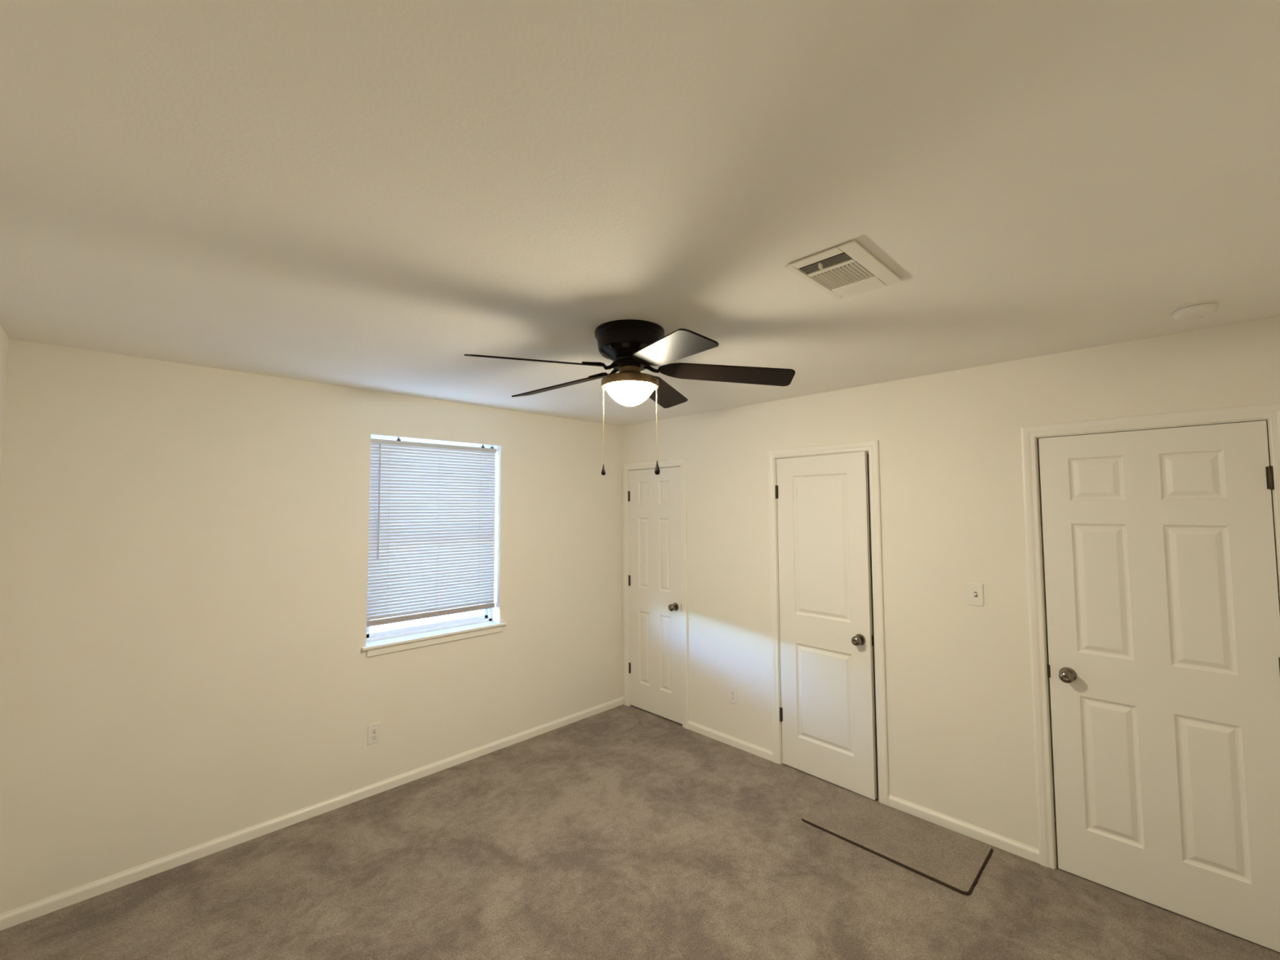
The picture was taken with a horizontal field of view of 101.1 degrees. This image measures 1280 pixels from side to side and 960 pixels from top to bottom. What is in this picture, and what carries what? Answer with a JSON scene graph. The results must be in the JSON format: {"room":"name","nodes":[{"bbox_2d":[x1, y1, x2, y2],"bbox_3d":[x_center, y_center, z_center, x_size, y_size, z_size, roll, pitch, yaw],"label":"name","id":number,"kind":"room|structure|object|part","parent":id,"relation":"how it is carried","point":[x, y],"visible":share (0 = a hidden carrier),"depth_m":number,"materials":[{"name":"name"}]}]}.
{"room":"empty bedroom","nodes":[
{"label":"empty bedroom","id":0,"kind":"room"},
{"bbox_2d":[0,324,8,484],"bbox_3d":[-1.345,0.534,0.732,0.140,2.440,3.920,3,-4,-45],"label":"wall","id":1,"kind":"structure","parent":0,"point":[4,340],"depth_m":2.17,"materials":[{"name":"paint"}]},
{"bbox_2d":[0,338,623,914],"bbox_3d":[-1.082,0.699,3.872,4.938,2.440,0.180,3,-4,-45],"label":"wall","id":2,"kind":"structure","parent":0,"point":[184,548],"depth_m":2.71,"materials":[{"name":"paint"}]},
{"bbox_2d":[0,696,624,930],"bbox_3d":[-1.401,1.865,3.350,3.548,0.060,0.013,3,-4,-45],"label":"baseboard","id":3,"kind":"structure","parent":2,"relation":"attached to","point":[17,916],"depth_m":2.75,"materials":[{"name":"white paint"}]},
{"bbox_2d":[367,722,380,745],"bbox_3d":[-1.603,1.529,3.175,0.070,0.115,0.007,3,-4,-45],"label":"wall outlet","id":4,"kind":"object","parent":2,"relation":"attached to","point":[374,730],"visible":1,"depth_m":3.17,"materials":[{"name":"white plastic"}]},
{"bbox_2d":[371,733,377,739],"bbox_3d":[-1.601,1.549,3.172,0.033,0.033,0.003,3,-4,-45],"label":"receptacle","id":5,"kind":"object","parent":4,"relation":"attached to","point":[374,736],"depth_m":3.17,"materials":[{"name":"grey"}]},
{"bbox_2d":[371,727,377,733],"bbox_3d":[-1.602,1.510,3.174,0.033,0.033,0.003,3,-4,-45],"label":"receptacle","id":6,"kind":"object","parent":4,"relation":"attached to","point":[374,730],"depth_m":3.17,"materials":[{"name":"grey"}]},
{"bbox_2d":[361,433,506,657],"bbox_3d":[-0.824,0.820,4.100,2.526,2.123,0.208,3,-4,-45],"label":"window","id":7,"kind":"structure","parent":2,"relation":"in","point":[379,642],"depth_m":3.58,"materials":[{"name":"white paint"}]},
{"bbox_3d":[-1.422,0.687,3.588,0.835,0.624,0.025,3,-4,-45],"label":"sash","id":8,"kind":"part","parent":7,"relation":"part of","materials":[{"name":"white plastic"}]},
{"bbox_2d":[366,437,497,626],"bbox_3d":[-1.368,0.324,3.547,0.877,1.180,0.039,3,-4,-45],"label":"window blind","id":9,"kind":"object","parent":7,"relation":"attached to","point":[431,541],"visible":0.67,"depth_m":3.51,"materials":[{"name":"white plastic"}]},
{"bbox_3d":[-1.594,0.328,3.332,0.001,1.110,0.015,3,-4,-45],"label":"ladder cord","id":10,"kind":"part","parent":9,"relation":"part of","materials":[{"name":"fabric"}]},
{"bbox_3d":[-1.370,0.895,3.521,0.873,0.036,0.024,3,-4,-45],"label":"rail","id":11,"kind":"part","parent":9,"relation":"part of","materials":[{"name":"grey plastic"}]},
{"bbox_3d":[-1.367,0.339,3.557,0.001,1.110,0.015,3,-4,-45],"label":"ladder cord","id":12,"kind":"part","parent":9,"relation":"part of","materials":[{"name":"fabric"}]},
{"bbox_3d":[-1.153,0.348,3.768,0.001,1.110,0.015,3,-4,-45],"label":"ladder cord","id":13,"kind":"part","parent":9,"relation":"part of","materials":[{"name":"fabric"}]},
{"bbox_3d":[-1.378,1.028,3.539,0.963,0.018,0.208,3,-4,-45],"label":"sill","id":14,"kind":"part","parent":7,"relation":"part of","materials":[{"name":"white paint"}]},
{"bbox_2d":[0,0,1279,426],"bbox_3d":[0.339,-0.664,2.499,4.938,0.120,4.240,3,-4,-45],"label":"ceiling","id":15,"kind":"structure","parent":0,"point":[374,195],"depth_m":1.18,"materials":[{"name":"paint"}]},
{"bbox_2d":[464,319,795,475],"bbox_3d":[-0.069,-0.317,2.179,1.284,0.601,1.280,3,-4,-45],"label":"ceiling fan","id":16,"kind":"object","parent":15,"relation":"hanging from","point":[633,346],"visible":1,"depth_m":2.10,"materials":[{"name":"brown metal"}]},
{"bbox_3d":[-0.368,-0.440,1.966,0.545,0.071,0.134,2,-4,-35],"label":"fan blade","id":17,"kind":"part","parent":16,"relation":"part of","materials":[{"name":"brown wood"}]},
{"bbox_3d":[-0.361,-0.428,2.408,0.546,0.055,0.134,-2,-4,34],"label":"fan blade","id":18,"kind":"part","parent":16,"relation":"part of","materials":[{"name":"brown wood"}]},
{"bbox_3d":[-0.149,-0.221,2.135,0.006,0.337,0.006,3,-4,-45],"label":"pull chain","id":19,"kind":"part","parent":16,"relation":"part of","materials":[{"name":"gold metal"}]},
{"bbox_3d":[-0.041,-0.350,2.177,0.204,0.091,0.204,3,-4,-45],"label":"lamp shade","id":20,"kind":"part","parent":16,"relation":"part of","materials":[{"name":"white glass"}]},
{"bbox_3d":[0.068,-0.228,2.135,0.006,0.334,0.006,3,-4,-45],"label":"pull chain","id":21,"kind":"part","parent":16,"relation":"part of","materials":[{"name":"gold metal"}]},
{"bbox_3d":[0.101,-0.423,2.546,0.134,0.055,0.546,-1,-3,20],"label":"fan blade","id":22,"kind":"part","parent":16,"relation":"part of","materials":[{"name":"brown wood"}]},
{"bbox_3d":[0.088,-0.440,1.813,0.134,0.091,0.543,1,-3,-21],"label":"fan blade","id":23,"kind":"part","parent":16,"relation":"part of","materials":[{"name":"brown wood"}]},
{"bbox_3d":[0.348,-0.431,2.150,0.544,0.077,0.134,0,-3,3],"label":"fan blade","id":24,"kind":"part","parent":16,"relation":"part of","materials":[{"name":"brown wood"}]},
{"bbox_2d":[785,240,902,299],"bbox_3d":[0.643,-0.638,1.645,0.368,0.024,0.214,3,-4,-45],"label":"ceiling vent","id":25,"kind":"object","parent":15,"relation":"in","point":[848,269],"visible":1,"depth_m":1.62,"materials":[{"name":"white metal"}]},
{"bbox_3d":[0.538,-0.637,1.569,0.016,0.014,0.006,3,-4,-45],"label":"damper lever","id":26,"kind":"part","parent":25,"relation":"part of","materials":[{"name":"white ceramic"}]},
{"bbox_2d":[1170,300,1219,320],"bbox_3d":[2.061,-0.622,1.956,0.124,0.041,0.124,3,-4,-45],"label":"smoke detector","id":27,"kind":"object","parent":15,"relation":"attached to","point":[1198,310],"visible":1,"depth_m":1.93,"materials":[{"name":"white plastic"}]},
{"bbox_2d":[0,704,1279,959],"bbox_3d":[0.353,1.893,2.364,4.938,0.120,4.240,3,-4,-45],"label":"floor","id":28,"kind":"structure","parent":0,"point":[623,832],"depth_m":2.35,"materials":[{"name":"grey carpet"}]},
{"bbox_2d":[801,787,993,895],"bbox_3d":[1.320,1.842,2.747,0.468,0.010,0.809,3,-4,-45],"label":"mat","id":29,"kind":"object","parent":28,"relation":"on","point":[956,861],"visible":1,"depth_m":2.69,"materials":[{"name":"brown"}]},
{"bbox_2d":[867,454,876,721],"bbox_3d":[1.712,0.677,3.753,1.135,2.440,3.920,3,-4,-45],"label":"wall","id":30,"kind":"structure","parent":0,"point":[868,455],"depth_m":4.25,"materials":[{"name":"grey paint"}]},
{"bbox_2d":[622,315,1279,868],"bbox_3d":[1.268,0.656,3.314,0.115,2.440,3.920,3,-4,-45],"label":"wall","id":31,"kind":"structure","parent":0,"point":[961,734],"depth_m":2.85,"materials":[{"name":"paint"}]},
{"bbox_2d":[622,457,688,728],"bbox_3d":[0.136,0.890,4.400,0.184,2.101,0.723,3,-4,-45],"label":"door","id":32,"kind":"structure","parent":31,"relation":"in","point":[655,607],"depth_m":4.36,"materials":[{"name":"white paint"}]},
{"bbox_2d":[687,720,773,761],"bbox_3d":[0.635,1.877,3.806,0.013,0.060,0.744,3,-4,-45],"label":"baseboard","id":33,"kind":"structure","parent":31,"relation":"attached to","point":[754,749],"depth_m":3.78,"materials":[{"name":"white paint"}]},
{"bbox_2d":[728,685,737,704],"bbox_3d":[0.669,1.548,3.791,0.007,0.115,0.070,3,-4,-45],"label":"wall outlet","id":34,"kind":"object","parent":31,"relation":"attached to","point":[732,691],"visible":1,"depth_m":3.79,"materials":[{"name":"white plastic"}]},
{"bbox_2d":[766,440,888,805],"bbox_3d":[1.167,0.828,3.344,0.205,2.101,0.752,3,-4,-45],"label":"door","id":35,"kind":"structure","parent":31,"relation":"in","point":[826,711],"depth_m":3.29,"materials":[{"name":"white paint"}]},
{"bbox_2d":[888,794,1039,863],"bbox_3d":[1.667,1.816,2.764,0.013,0.060,0.697,3,-4,-45],"label":"baseboard","id":36,"kind":"structure","parent":31,"relation":"attached to","point":[1020,849],"depth_m":2.73,"materials":[{"name":"white paint"}]},
{"bbox_2d":[967,582,983,606],"bbox_3d":[1.744,0.596,2.739,0.020,0.115,0.070,3,-4,-45],"label":"light switch","id":37,"kind":"object","parent":31,"relation":"attached to","point":[975,593],"visible":1,"depth_m":2.74,"materials":[{"name":"white plastic"}]},
{"bbox_2d":[1020,402,1279,952],"bbox_3d":[2.227,0.766,2.289,0.184,2.101,0.855,3,-4,-45],"label":"door","id":38,"kind":"structure","parent":31,"relation":"in","point":[1162,592],"depth_m":2.25,"materials":[{"name":"white paint"}]},
{"bbox_3d":[1.966,0.916,2.526,0.022,0.060,0.008,3,-4,-45],"label":"latch plate","id":39,"kind":"part","parent":38,"relation":"part of","materials":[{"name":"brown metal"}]},
{"label":"outside","id":40,"kind":"structure","parent":0,"visible":0},
{"bbox_2d":[369,604,483,632],"bbox_3d":[-21.348,3.634,25.973,60.000,0.050,59.700,3,-4,-45],"label":"ground","id":41,"kind":"structure","parent":40,"point":[432,620],"depth_m":9.94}
]}

